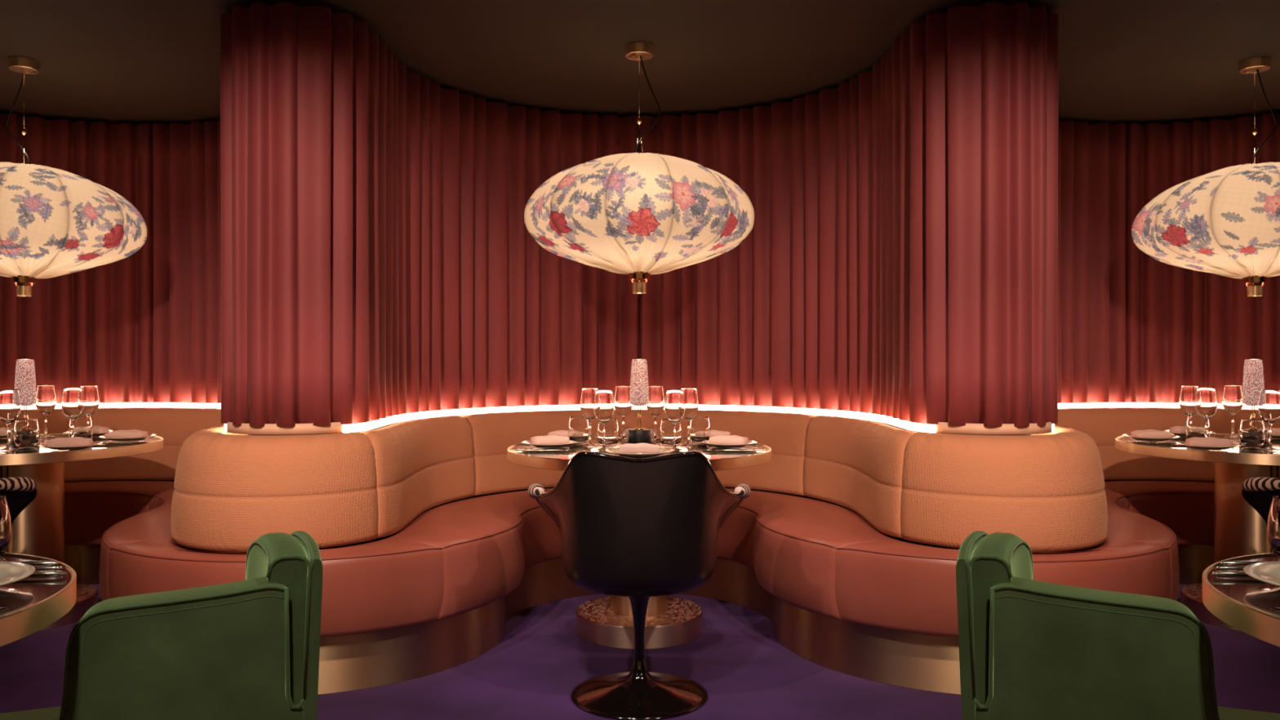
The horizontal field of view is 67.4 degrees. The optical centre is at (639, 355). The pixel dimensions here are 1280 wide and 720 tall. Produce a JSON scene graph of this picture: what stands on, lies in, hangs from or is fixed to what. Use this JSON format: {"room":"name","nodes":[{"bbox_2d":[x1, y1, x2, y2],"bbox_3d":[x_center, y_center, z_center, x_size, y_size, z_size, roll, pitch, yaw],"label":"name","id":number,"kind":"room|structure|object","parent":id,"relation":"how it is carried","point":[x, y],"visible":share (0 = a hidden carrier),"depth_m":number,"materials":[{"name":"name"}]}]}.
{"room":"restaurant","nodes":[
{"label":"restaurant","id":0,"kind":"room"},
{"bbox_2d":[0,0,1279,122],"bbox_3d":[0.000,-1.328,1.800,12.400,0.100,8.800,0,0,0],"label":"ceiling","id":1,"kind":"structure","parent":0,"point":[105,60],"depth_m":4.03,"materials":[{"name":"brown paint"}]},
{"bbox_2d":[0,56,146,296],"bbox_3d":[-2.660,-0.767,4.150,0.919,1.019,0.919,0,0,-6],"label":"pendant lamp","id":2,"kind":"object","parent":1,"relation":"hanging from","point":[54,222],"visible":1,"depth_m":3.96,"materials":[{"name":"beige fabric"}]},
{"bbox_2d":[0,113,221,403],"bbox_3d":[-2.640,-0.503,4.473,2.185,1.504,1.512,0,0,0],"label":"curtain","id":3,"kind":"object","parent":1,"relation":"hanging from","point":[144,326],"visible":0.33,"depth_m":5.16,"materials":[{"name":"fabric"}]},
{"bbox_2d":[219,1,368,426],"bbox_3d":[-1.302,-0.503,3.559,0.561,1.504,0.316,0,0,0],"label":"curtain","id":4,"kind":"object","parent":1,"relation":"hanging from","point":[295,79],"visible":0.99,"depth_m":3.45,"materials":[{"name":"fabric"}]},
{"bbox_2d":[524,41,754,293],"bbox_3d":[0.000,-0.767,3.960,0.919,1.019,0.919,0,0,30],"label":"pendant lamp","id":5,"kind":"object","parent":1,"relation":"hanging from","point":[637,215],"visible":1,"depth_m":3.63,"materials":[{"name":"fabric"}]},
{"bbox_2d":[368,27,910,420],"bbox_3d":[0.000,-0.503,4.365,2.142,1.504,1.390,0,0,0],"label":"curtain","id":6,"kind":"object","parent":1,"relation":"hanging from","point":[811,308],"visible":0.9,"depth_m":4.67,"materials":[{"name":"fabric"}]},
{"bbox_2d":[909,1,1058,426],"bbox_3d":[1.302,-0.503,3.559,0.561,1.504,0.316,0,0,0],"label":"curtain","id":7,"kind":"object","parent":1,"relation":"hanging from","point":[984,78],"visible":1,"depth_m":3.45,"materials":[{"name":"fabric"}]},
{"bbox_2d":[1057,113,1279,403],"bbox_3d":[2.640,-0.503,4.473,2.185,1.504,1.512,0,0,0],"label":"curtain","id":8,"kind":"object","parent":1,"relation":"hanging from","point":[1134,326],"visible":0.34,"depth_m":5.16,"materials":[{"name":"fabric"}]},
{"bbox_2d":[1131,56,1279,296],"bbox_3d":[2.660,-0.767,4.150,0.919,1.019,0.919,0,0,-24],"label":"pendant lamp","id":9,"kind":"object","parent":1,"relation":"hanging from","point":[1225,222],"visible":1,"depth_m":3.96,"materials":[{"name":"beige fabric"}]},
{"bbox_2d":[0,583,1279,719],"bbox_3d":[0.000,1.180,1.800,12.400,0.100,8.800,0,0,0],"label":"floor","id":10,"kind":"structure","parent":0,"point":[532,673],"depth_m":3.33,"materials":[{"name":"purple carpet"}]},
{"bbox_2d":[0,476,37,528],"bbox_3d":[-2.621,0.711,3.411,0.774,0.836,0.542,0,0,7],"label":"swivel chair","id":11,"kind":"object","parent":10,"relation":"on","point":[20,492],"visible":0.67,"depth_m":3.50,"materials":[{"name":"fabric"}]},
{"bbox_2d":[0,552,76,646],"bbox_3d":[-1.336,0.754,1.458,0.830,0.749,0.830,0,0,0],"label":"round table","id":12,"kind":"object","parent":10,"relation":"on","point":[33,603],"visible":0.9,"depth_m":1.53,"materials":[{"name":"gold metal"}]},
{"bbox_2d":[0,494,12,555],"bbox_3d":[-1.245,0.324,1.820,0.093,0.112,0.093,0,0,0],"label":"wine glass","id":13,"kind":"object","parent":12,"relation":"on","point":[6,529],"visible":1,"depth_m":1.82,"materials":[{"name":"clear glass"}]},
{"bbox_2d":[0,560,35,586],"bbox_3d":[-1.130,0.369,1.545,0.268,0.022,0.268,0,0,0],"label":"plate","id":14,"kind":"object","parent":12,"relation":"on","point":[11,572],"visible":1,"depth_m":1.62,"materials":[{"name":"beige ceramic"}]},
{"bbox_2d":[14,560,58,565],"bbox_3d":[-1.159,0.376,1.742,0.208,0.009,0.013,0,0,-1],"label":"table knife","id":15,"kind":"object","parent":12,"relation":"on","point":[29,562],"visible":0.56,"depth_m":1.74,"materials":[{"name":"silver metal"}]},
{"bbox_2d":[29,571,66,576],"bbox_3d":[-1.094,0.376,1.657,0.208,0.009,0.013,0,0,-1],"label":"table knife","id":16,"kind":"object","parent":12,"relation":"on","point":[35,573],"visible":0.53,"depth_m":1.65,"materials":[{"name":"silver metal"}]},
{"bbox_2d":[34,565,62,570],"bbox_3d":[-1.119,0.376,1.698,0.193,0.008,0.022,0,0,-1],"label":"fork","id":17,"kind":"object","parent":12,"relation":"on","point":[46,567],"visible":0.67,"depth_m":1.70,"materials":[{"name":"silver metal"}]},
{"bbox_2d":[0,433,163,631],"bbox_3d":[-2.660,0.752,4.150,1.080,0.753,1.080,0,0,0],"label":"round table","id":18,"kind":"object","parent":10,"relation":"on","point":[38,530],"visible":0.54,"depth_m":4.06,"materials":[{"name":"gold metal"}]},
{"bbox_2d":[0,389,21,450],"bbox_3d":[-2.536,0.255,3.860,0.085,0.242,0.085,0,0,0],"label":"wine glass","id":19,"kind":"object","parent":18,"relation":"on","point":[10,400],"visible":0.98,"depth_m":3.83,"materials":[{"name":"white"}]},
{"bbox_2d":[5,414,28,439],"bbox_3d":[-2.790,0.320,4.310,0.093,0.112,0.093,0,0,0],"label":"tumbler","id":20,"kind":"object","parent":18,"relation":"on","point":[20,416],"visible":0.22,"depth_m":4.27,"materials":[{"name":"clear glass"}]},
{"bbox_2d":[10,359,39,443],"bbox_3d":[-2.680,0.195,4.190,0.108,0.362,0.108,0,0,0],"label":"table lamp","id":21,"kind":"object","parent":18,"relation":"on","point":[24,377],"visible":0.58,"depth_m":4.16,"materials":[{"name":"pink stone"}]},
{"bbox_2d":[13,418,39,446],"bbox_3d":[-2.560,0.320,4.010,0.093,0.112,0.093,0,0,0],"label":"tumbler","id":22,"kind":"object","parent":18,"relation":"on","point":[26,431],"visible":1,"depth_m":3.98,"materials":[{"name":"clear glass"}]},
{"bbox_2d":[35,384,56,437],"bbox_3d":[-2.745,0.255,4.440,0.085,0.242,0.085,0,0,0],"label":"wine glass","id":23,"kind":"object","parent":18,"relation":"on","point":[46,404],"visible":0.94,"depth_m":4.41,"materials":[{"name":"white"}]},
{"bbox_2d":[37,441,103,449],"bbox_3d":[-2.310,0.366,3.900,0.231,0.019,0.231,0,0,0],"label":"plate","id":24,"kind":"object","parent":18,"relation":"on","point":[95,443],"visible":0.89,"depth_m":3.83,"materials":[{"name":"beige ceramic"}]},
{"bbox_2d":[46,436,93,446],"bbox_3d":[-2.310,0.351,3.901,0.150,0.041,0.089,0,0,-14],"label":"napkin","id":25,"kind":"object","parent":24,"relation":"on","point":[75,441],"visible":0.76,"depth_m":3.87,"materials":[{"name":"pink fabric"}]},
{"bbox_2d":[61,386,84,437],"bbox_3d":[-2.420,0.255,4.100,0.085,0.242,0.085,0,0,0],"label":"wine glass","id":26,"kind":"object","parent":18,"relation":"on","point":[73,401],"visible":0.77,"depth_m":4.07,"materials":[{"name":"white"}]},
{"bbox_2d":[68,415,93,438],"bbox_3d":[-2.470,0.320,4.245,0.093,0.112,0.093,0,0,0],"label":"tumbler","id":27,"kind":"object","parent":18,"relation":"on","point":[82,424],"visible":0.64,"depth_m":4.21,"materials":[{"name":"clear glass"}]},
{"bbox_2d":[63,430,115,435],"bbox_3d":[-2.600,0.367,4.545,0.220,0.018,0.220,0,0,0],"label":"plate","id":28,"kind":"object","parent":18,"relation":"on","point":[66,433],"visible":0.37,"depth_m":4.50,"materials":[{"name":"beige ceramic"}]},
{"bbox_2d":[92,425,109,433],"bbox_3d":[-2.600,0.351,4.546,0.150,0.041,0.089,0,0,0],"label":"napkin","id":29,"kind":"object","parent":28,"relation":"on","point":[96,428],"visible":0.33,"depth_m":4.52,"materials":[{"name":"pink fabric"}]},
{"bbox_2d":[80,385,99,439],"bbox_3d":[-2.500,0.255,4.360,0.085,0.242,0.085,0,0,0],"label":"wine glass","id":30,"kind":"object","parent":18,"relation":"on","point":[91,393],"visible":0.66,"depth_m":4.33,"materials":[{"name":"white"}]},
{"bbox_2d":[98,433,156,440],"bbox_3d":[-2.290,0.366,4.300,0.231,0.019,0.231,0,0,0],"label":"plate","id":31,"kind":"object","parent":18,"relation":"on","point":[149,435],"visible":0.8,"depth_m":4.23,"materials":[{"name":"beige ceramic"}]},
{"bbox_2d":[106,429,147,437],"bbox_3d":[-2.290,0.351,4.301,0.150,0.041,0.089,0,0,6],"label":"napkin","id":32,"kind":"object","parent":31,"relation":"on","point":[131,433],"visible":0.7,"depth_m":4.27,"materials":[{"name":"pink fabric"}]},
{"bbox_2d":[0,402,247,600],"bbox_3d":[-2.640,0.691,4.263,2.198,0.876,1.890,0,0,0],"label":"banquette","id":33,"kind":"object","parent":10,"relation":"on","point":[100,517],"depth_m":4.75,"materials":[{"name":"brown leather"}]},
{"bbox_2d":[0,407,224,481],"bbox_3d":[-2.640,0.463,4.925,1.735,0.378,0.539,0,0,0],"label":"cushion","id":34,"kind":"object","parent":33,"relation":"on","point":[174,424],"depth_m":5.05,"materials":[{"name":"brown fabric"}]},
{"bbox_2d":[98,489,227,600],"bbox_3d":[-1.909,0.784,4.079,0.516,0.283,1.657,0,0,-18],"label":"seat cushion","id":35,"kind":"object","parent":33,"relation":"on","point":[153,525],"depth_m":3.58,"materials":[{"name":"brown leather"}]},
{"bbox_2d":[0,530,322,719],"bbox_3d":[-0.969,0.746,1.855,0.670,0.766,0.366,0,0,-20],"label":"velvet armchair","id":36,"kind":"object","parent":10,"relation":"on","point":[249,649],"visible":1,"depth_m":1.74,"materials":[{"name":"green fabric"}]},
{"bbox_2d":[245,532,308,706],"bbox_3d":[-0.737,0.527,1.943,0.094,0.326,0.335,0,0,-30],"label":"cushion","id":37,"kind":"object","parent":36,"relation":"on","point":[280,560],"depth_m":1.80,"materials":[{"name":"green fabric"}]},
{"bbox_2d":[108,422,498,694],"bbox_3d":[-1.287,0.685,3.446,1.466,0.887,0.743,0,0,0],"label":"banquette","id":38,"kind":"object","parent":10,"relation":"on","point":[381,602],"visible":0.73,"depth_m":3.25,"materials":[{"name":"brown leather"}]},
{"bbox_2d":[170,431,377,551],"bbox_3d":[-1.301,0.463,3.378,0.733,0.378,0.383,0,0,0],"label":"cushion","id":39,"kind":"object","parent":38,"relation":"on","point":[230,491],"depth_m":3.25,"materials":[{"name":"brown fabric"}]},
{"bbox_2d":[108,541,444,637],"bbox_3d":[-1.270,0.784,3.224,1.175,0.283,0.266,0,0,0],"label":"seat cushion","id":40,"kind":"object","parent":38,"relation":"on","point":[368,588],"depth_m":3.20,"materials":[{"name":"brown leather"}]},
{"bbox_2d":[342,404,935,641],"bbox_3d":[0.000,0.691,4.178,2.180,0.876,1.720,0,0,0],"label":"banquette","id":41,"kind":"object","parent":10,"relation":"on","point":[506,548],"depth_m":4.12,"materials":[{"name":"brown leather"}]},
{"bbox_2d":[360,415,475,537],"bbox_3d":[-0.936,0.463,3.999,0.211,0.378,1.116,0,0,8],"label":"cushion","id":42,"kind":"object","parent":41,"relation":"on","point":[422,464],"depth_m":3.96,"materials":[{"name":"brown fabric"}]},
{"bbox_2d":[358,490,562,621],"bbox_3d":[-0.686,0.784,3.993,0.534,0.283,1.480,0,0,15],"label":"seat cushion","id":43,"kind":"object","parent":41,"relation":"on","point":[487,543],"depth_m":3.67,"materials":[{"name":"brown leather"}]},
{"bbox_2d":[459,408,818,495],"bbox_3d":[0.000,0.463,4.755,1.735,0.378,0.539,0,0,0],"label":"backrest","id":44,"kind":"object","parent":41,"relation":"on","point":[491,434],"depth_m":4.65,"materials":[{"name":"brown fabric"}]},
{"bbox_2d":[716,490,919,621],"bbox_3d":[0.686,0.784,3.993,0.534,0.283,1.480,0,0,-15],"label":"seat cushion","id":45,"kind":"object","parent":41,"relation":"on","point":[790,543],"depth_m":3.67,"materials":[{"name":"brown leather"}]},
{"bbox_2d":[802,415,917,537],"bbox_3d":[0.936,0.463,3.999,0.211,0.378,1.116,0,0,-8],"label":"cushion","id":46,"kind":"object","parent":41,"relation":"on","point":[855,464],"depth_m":3.96,"materials":[{"name":"brown fabric"}]},
{"bbox_2d":[506,436,771,648],"bbox_3d":[0.000,0.752,3.960,1.080,0.753,1.080,0,0,0],"label":"round table","id":47,"kind":"object","parent":10,"relation":"on","point":[607,621],"visible":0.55,"depth_m":3.79,"materials":[{"name":"gold metal"}]},
{"bbox_2d":[524,448,573,451],"bbox_3d":[-0.358,0.371,3.785,0.193,0.008,0.022,0,0,-1],"label":"fork","id":48,"kind":"object","parent":47,"relation":"on","point":[525,450],"visible":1,"depth_m":3.78,"materials":[{"name":"silver metal"}]},
{"bbox_2d":[521,440,577,447],"bbox_3d":[-0.375,0.366,4.000,0.231,0.019,0.231,0,0,0],"label":"plate","id":49,"kind":"object","parent":47,"relation":"on","point":[571,442],"visible":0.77,"depth_m":3.93,"materials":[{"name":"beige ceramic"}]},
{"bbox_2d":[529,435,569,444],"bbox_3d":[-0.376,0.351,4.001,0.150,0.041,0.089,0,0,-29],"label":"napkin","id":50,"kind":"object","parent":49,"relation":"on","point":[548,439],"visible":0.84,"depth_m":3.97,"materials":[{"name":"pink fabric"}]},
{"bbox_2d":[568,416,589,443],"bbox_3d":[-0.262,0.320,4.150,0.093,0.112,0.093,0,0,0],"label":"tumbler","id":51,"kind":"object","parent":47,"relation":"on","point":[578,427],"visible":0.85,"depth_m":4.11,"materials":[{"name":"clear glass"}]},
{"bbox_2d":[579,387,598,445],"bbox_3d":[-0.208,0.255,4.050,0.085,0.242,0.085,0,0,0],"label":"wine glass","id":52,"kind":"object","parent":47,"relation":"on","point":[588,394],"visible":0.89,"depth_m":4.02,"materials":[{"name":"white"}]},
{"bbox_2d":[593,389,614,450],"bbox_3d":[-0.142,0.255,3.850,0.085,0.242,0.085,0,0,0],"label":"wine glass","id":53,"kind":"object","parent":47,"relation":"on","point":[603,403],"visible":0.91,"depth_m":3.82,"materials":[{"name":"white"}]},
{"bbox_2d":[596,418,619,447],"bbox_3d":[-0.130,0.320,4.000,0.093,0.112,0.093,0,0,0],"label":"tumbler","id":54,"kind":"object","parent":47,"relation":"on","point":[611,428],"visible":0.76,"depth_m":3.96,"materials":[{"name":"clear glass"}]},
{"bbox_2d":[613,386,632,440],"bbox_3d":[-0.072,0.255,4.300,0.085,0.242,0.085,0,0,0],"label":"wine glass","id":55,"kind":"object","parent":47,"relation":"on","point":[623,407],"visible":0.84,"depth_m":4.27,"materials":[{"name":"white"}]},
{"bbox_2d":[626,359,651,443],"bbox_3d":[0.000,0.195,4.200,0.108,0.362,0.108,0,0,0],"label":"table lamp","id":56,"kind":"object","parent":47,"relation":"on","point":[639,390],"visible":1,"depth_m":4.17,"materials":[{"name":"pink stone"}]},
{"bbox_2d":[604,447,673,457],"bbox_3d":[0.000,0.365,3.620,0.261,0.022,0.261,0,0,0],"label":"plate","id":57,"kind":"object","parent":47,"relation":"on","point":[614,451],"visible":0.7,"depth_m":3.55,"materials":[{"name":"beige ceramic"}]},
{"bbox_2d":[619,443,659,453],"bbox_3d":[0.000,0.350,3.621,0.150,0.041,0.089,0,0,0],"label":"napkin","id":58,"kind":"object","parent":57,"relation":"on","point":[637,448],"visible":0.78,"depth_m":3.58,"materials":[{"name":"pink fabric"}]},
{"bbox_2d":[646,386,664,440],"bbox_3d":[0.072,0.255,4.300,0.085,0.242,0.085,0,0,0],"label":"wine glass","id":59,"kind":"object","parent":47,"relation":"on","point":[655,406],"visible":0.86,"depth_m":4.27,"materials":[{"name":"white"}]},
{"bbox_2d":[659,418,681,447],"bbox_3d":[0.130,0.320,4.000,0.093,0.112,0.093,0,0,0],"label":"tumbler","id":60,"kind":"object","parent":47,"relation":"on","point":[666,430],"visible":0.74,"depth_m":3.96,"materials":[{"name":"clear glass"}]},
{"bbox_2d":[664,389,685,450],"bbox_3d":[0.142,0.255,3.850,0.085,0.242,0.085,0,0,0],"label":"wine glass","id":61,"kind":"object","parent":47,"relation":"on","point":[674,402],"visible":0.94,"depth_m":3.82,"materials":[{"name":"white"}]},
{"bbox_2d":[680,387,698,445],"bbox_3d":[0.208,0.255,4.050,0.085,0.242,0.085,0,0,0],"label":"wine glass","id":62,"kind":"object","parent":47,"relation":"on","point":[691,397],"visible":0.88,"depth_m":4.02,"materials":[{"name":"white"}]},
{"bbox_2d":[689,416,711,443],"bbox_3d":[0.262,0.320,4.150,0.093,0.112,0.093,0,0,0],"label":"tumbler","id":63,"kind":"object","parent":47,"relation":"on","point":[700,426],"visible":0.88,"depth_m":4.11,"materials":[{"name":"clear glass"}]},
{"bbox_2d":[702,440,757,447],"bbox_3d":[0.375,0.366,4.000,0.231,0.019,0.231,0,0,0],"label":"plate","id":64,"kind":"object","parent":47,"relation":"on","point":[706,442],"visible":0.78,"depth_m":3.93,"materials":[{"name":"beige ceramic"}]},
{"bbox_2d":[709,435,748,444],"bbox_3d":[0.376,0.351,4.001,0.150,0.041,0.089,0,0,29],"label":"napkin","id":65,"kind":"object","parent":64,"relation":"on","point":[720,439],"visible":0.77,"depth_m":3.97,"materials":[{"name":"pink fabric"}]},
{"bbox_2d":[706,448,755,451],"bbox_3d":[0.358,0.371,3.785,0.193,0.008,0.022,0,0,1],"label":"fork","id":66,"kind":"object","parent":47,"relation":"on","point":[747,450],"visible":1,"depth_m":3.78,"materials":[{"name":"silver metal"}]},
{"bbox_3d":[-0.325,0.368,4.285,0.199,0.016,0.199,0,0,0],"label":"plate","id":67,"kind":"object","parent":47,"relation":"on","visible":0},
{"bbox_2d":[547,430,568,437],"bbox_3d":[-0.324,0.352,4.286,0.150,0.041,0.089,0,0,34],"label":"napkin","id":68,"kind":"object","parent":67,"relation":"on","point":[558,433],"visible":0.3,"depth_m":4.27,"materials":[{"name":"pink fabric"}]},
{"bbox_3d":[0.325,0.368,4.285,0.199,0.016,0.199,0,0,0],"label":"plate","id":69,"kind":"object","parent":47,"relation":"on","visible":0},
{"bbox_2d":[710,430,730,437],"bbox_3d":[0.324,0.352,4.286,0.150,0.041,0.089,0,0,-34],"label":"napkin","id":70,"kind":"object","parent":69,"relation":"on","point":[713,433],"visible":0.3,"depth_m":4.26,"materials":[{"name":"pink fabric"}]},
{"bbox_2d":[528,451,751,719],"bbox_3d":[0.000,0.711,3.191,0.774,0.836,0.542,0,0,0],"label":"swivel chair","id":71,"kind":"object","parent":10,"relation":"on","point":[637,529],"visible":1,"depth_m":2.96,"materials":[{"name":"black paint"}]},
{"bbox_2d":[779,422,1170,694],"bbox_3d":[1.287,0.685,3.446,1.466,0.887,0.743,0,0,0],"label":"banquette","id":72,"kind":"object","parent":10,"relation":"on","point":[896,602],"visible":0.73,"depth_m":3.25,"materials":[{"name":"brown leather"}]},
{"bbox_2d":[834,541,1170,637],"bbox_3d":[1.270,0.784,3.224,1.175,0.283,0.266,0,0,0],"label":"seat cushion","id":73,"kind":"object","parent":72,"relation":"on","point":[910,588],"depth_m":3.20,"materials":[{"name":"brown leather"}]},
{"bbox_2d":[900,431,1107,551],"bbox_3d":[1.301,0.463,3.378,0.733,0.378,0.383,0,0,0],"label":"cushion","id":74,"kind":"object","parent":72,"relation":"on","point":[1047,491],"depth_m":3.25,"materials":[{"name":"brown fabric"}]},
{"bbox_2d":[955,530,1279,719],"bbox_3d":[0.969,0.746,1.855,0.670,0.766,0.366,0,0,20],"label":"velvet armchair","id":75,"kind":"object","parent":10,"relation":"on","point":[1029,649],"visible":1,"depth_m":1.74,"materials":[{"name":"green fabric"}]},
{"bbox_2d":[970,532,1032,704],"bbox_3d":[0.737,0.527,1.943,0.094,0.326,0.335,0,0,30],"label":"cushion","id":76,"kind":"object","parent":75,"relation":"on","point":[998,560],"depth_m":1.80,"materials":[{"name":"green fabric"}]},
{"bbox_2d":[1031,402,1279,600],"bbox_3d":[2.640,0.691,4.263,2.198,0.876,1.890,0,0,0],"label":"banquette","id":77,"kind":"object","parent":10,"relation":"on","point":[1178,517],"depth_m":4.75,"materials":[{"name":"brown leather"}]},
{"bbox_2d":[1031,426,1104,489],"bbox_3d":[1.686,0.463,4.086,0.209,0.378,1.284,0,0,8],"label":"cushion","id":78,"kind":"object","parent":77,"relation":"on","point":[1057,428],"depth_m":3.62,"materials":[{"name":"brown fabric"}]},
{"bbox_2d":[1050,489,1179,600],"bbox_3d":[1.909,0.784,4.079,0.516,0.283,1.657,0,0,18],"label":"seat cushion","id":79,"kind":"object","parent":77,"relation":"on","point":[1125,525],"depth_m":3.58,"materials":[{"name":"brown leather"}]},
{"bbox_2d":[1054,407,1279,481],"bbox_3d":[2.640,0.463,4.925,1.735,0.378,0.539,0,0,0],"label":"cushion","id":80,"kind":"object","parent":77,"relation":"on","point":[1103,424],"depth_m":5.05,"materials":[{"name":"brown fabric"}]},
{"bbox_2d":[1115,433,1279,631],"bbox_3d":[2.660,0.752,4.150,1.080,0.753,1.080,0,0,0],"label":"round table","id":81,"kind":"object","parent":10,"relation":"on","point":[1239,529],"visible":0.52,"depth_m":4.06,"materials":[{"name":"gold metal"}]},
{"bbox_2d":[1122,433,1180,440],"bbox_3d":[2.290,0.366,4.300,0.231,0.019,0.231,0,0,0],"label":"plate","id":82,"kind":"object","parent":81,"relation":"on","point":[1128,435],"visible":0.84,"depth_m":4.23,"materials":[{"name":"beige ceramic"}]},
{"bbox_2d":[1130,429,1171,437],"bbox_3d":[2.290,0.351,4.301,0.150,0.041,0.089,0,0,-6],"label":"napkin","id":83,"kind":"object","parent":82,"relation":"on","point":[1148,433],"visible":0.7,"depth_m":4.26,"materials":[{"name":"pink fabric"}]},
{"bbox_2d":[1178,385,1198,439],"bbox_3d":[2.500,0.255,4.360,0.085,0.242,0.085,0,0,0],"label":"wine glass","id":84,"kind":"object","parent":81,"relation":"on","point":[1188,393],"visible":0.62,"depth_m":4.33,"materials":[{"name":"white"}]},
{"bbox_2d":[1163,430,1215,435],"bbox_3d":[2.600,0.367,4.545,0.220,0.018,0.220,0,0,0],"label":"plate","id":85,"kind":"object","parent":81,"relation":"on","point":[1211,433],"visible":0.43,"depth_m":4.50,"materials":[{"name":"beige ceramic"}]},
{"bbox_2d":[1168,426,1186,433],"bbox_3d":[2.600,0.351,4.546,0.150,0.041,0.089,0,0,0],"label":"napkin","id":86,"kind":"object","parent":85,"relation":"on","point":[1175,428],"visible":0.42,"depth_m":4.52,"materials":[{"name":"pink fabric"}]},
{"bbox_2d":[1186,415,1209,438],"bbox_3d":[2.470,0.320,4.245,0.093,0.112,0.093,0,0,0],"label":"tumbler","id":87,"kind":"object","parent":81,"relation":"on","point":[1195,425],"visible":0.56,"depth_m":4.21,"materials":[{"name":"clear glass"}]},
{"bbox_2d":[1194,386,1217,437],"bbox_3d":[2.420,0.255,4.100,0.085,0.242,0.085,0,0,0],"label":"wine glass","id":88,"kind":"object","parent":81,"relation":"on","point":[1206,405],"visible":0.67,"depth_m":4.07,"materials":[{"name":"white"}]},
{"bbox_2d":[1175,441,1241,449],"bbox_3d":[2.310,0.366,3.900,0.231,0.019,0.231,0,0,0],"label":"plate","id":89,"kind":"object","parent":81,"relation":"on","point":[1183,443],"visible":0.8,"depth_m":3.84,"materials":[{"name":"beige ceramic"}]},
{"bbox_2d":[1186,436,1231,446],"bbox_3d":[2.310,0.351,3.901,0.150,0.041,0.089,0,0,14],"label":"napkin","id":90,"kind":"object","parent":89,"relation":"on","point":[1209,441],"visible":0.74,"depth_m":3.87,"materials":[{"name":"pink fabric"}]},
{"bbox_2d":[1222,384,1243,437],"bbox_3d":[2.745,0.255,4.440,0.085,0.242,0.085,0,0,0],"label":"wine glass","id":91,"kind":"object","parent":81,"relation":"on","point":[1232,397],"visible":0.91,"depth_m":4.41,"materials":[{"name":"white"}]},
{"bbox_2d":[1239,418,1265,446],"bbox_3d":[2.560,0.320,4.010,0.093,0.112,0.093,0,0,0],"label":"tumbler","id":92,"kind":"object","parent":81,"relation":"on","point":[1251,431],"visible":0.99,"depth_m":3.98,"materials":[{"name":"clear glass"}]},
{"bbox_2d":[1239,359,1267,443],"bbox_3d":[2.680,0.195,4.190,0.108,0.362,0.108,0,0,0],"label":"table lamp","id":93,"kind":"object","parent":81,"relation":"on","point":[1253,371],"visible":0.56,"depth_m":4.16,"materials":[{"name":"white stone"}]},
{"bbox_2d":[1250,414,1273,439],"bbox_3d":[2.790,0.320,4.310,0.093,0.112,0.093,0,0,0],"label":"tumbler","id":94,"kind":"object","parent":81,"relation":"on","point":[1256,416],"visible":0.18,"depth_m":4.27,"materials":[{"name":"clear glass"}]},
{"bbox_2d":[1257,389,1279,450],"bbox_3d":[2.536,0.255,3.860,0.085,0.242,0.085,0,0,0],"label":"wine glass","id":95,"kind":"object","parent":81,"relation":"on","point":[1268,402],"visible":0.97,"depth_m":3.83,"materials":[{"name":"white"}]},
{"bbox_2d":[1202,552,1279,647],"bbox_3d":[1.336,0.754,1.458,0.830,0.749,0.830,0,0,0],"label":"round table","id":96,"kind":"object","parent":10,"relation":"on","point":[1245,603],"visible":0.8,"depth_m":1.53,"materials":[{"name":"gold metal"}]},
{"bbox_2d":[1211,571,1248,576],"bbox_3d":[1.094,0.376,1.654,0.208,0.009,0.013,0,0,1],"label":"table knife","id":97,"kind":"object","parent":96,"relation":"on","point":[1214,573],"visible":0.53,"depth_m":1.65,"materials":[{"name":"silver metal"}]},
{"bbox_2d":[1216,565,1244,570],"bbox_3d":[1.119,0.376,1.698,0.193,0.008,0.022,0,0,1],"label":"fork","id":98,"kind":"object","parent":96,"relation":"on","point":[1220,567],"visible":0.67,"depth_m":1.70,"materials":[{"name":"silver metal"}]},
{"bbox_2d":[1219,560,1263,565],"bbox_3d":[1.159,0.376,1.738,0.208,0.009,0.013,0,0,1],"label":"table knife","id":99,"kind":"object","parent":96,"relation":"on","point":[1223,562],"visible":0.56,"depth_m":1.74,"materials":[{"name":"silver metal"}]},
{"bbox_2d":[1243,560,1279,586],"bbox_3d":[1.130,0.369,1.545,0.268,0.022,0.268,0,0,0],"label":"plate","id":100,"kind":"object","parent":96,"relation":"on","point":[1268,572],"visible":1,"depth_m":1.62,"materials":[{"name":"beige ceramic"}]},
{"bbox_2d":[1266,494,1279,555],"bbox_3d":[1.245,0.324,1.820,0.093,0.112,0.093,0,0,0],"label":"tumbler","id":101,"kind":"object","parent":96,"relation":"on","point":[1273,517],"visible":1,"depth_m":1.82,"materials":[{"name":"clear glass"}]},
{"bbox_2d":[1241,476,1279,527],"bbox_3d":[2.621,0.711,3.411,0.774,0.836,0.542,0,0,-7],"label":"swivel chair","id":102,"kind":"object","parent":10,"relation":"on","point":[1259,492],"visible":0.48,"depth_m":3.50,"materials":[{"name":"fabric"}]},
{"bbox_2d":[0,86,1279,552],"bbox_3d":[0.000,-0.074,4.400,7.960,2.408,1.740,0,0,0],"label":"wall","id":103,"kind":"structure","parent":0,"point":[486,100],"depth_m":5.02,"materials":[{"name":"black"}]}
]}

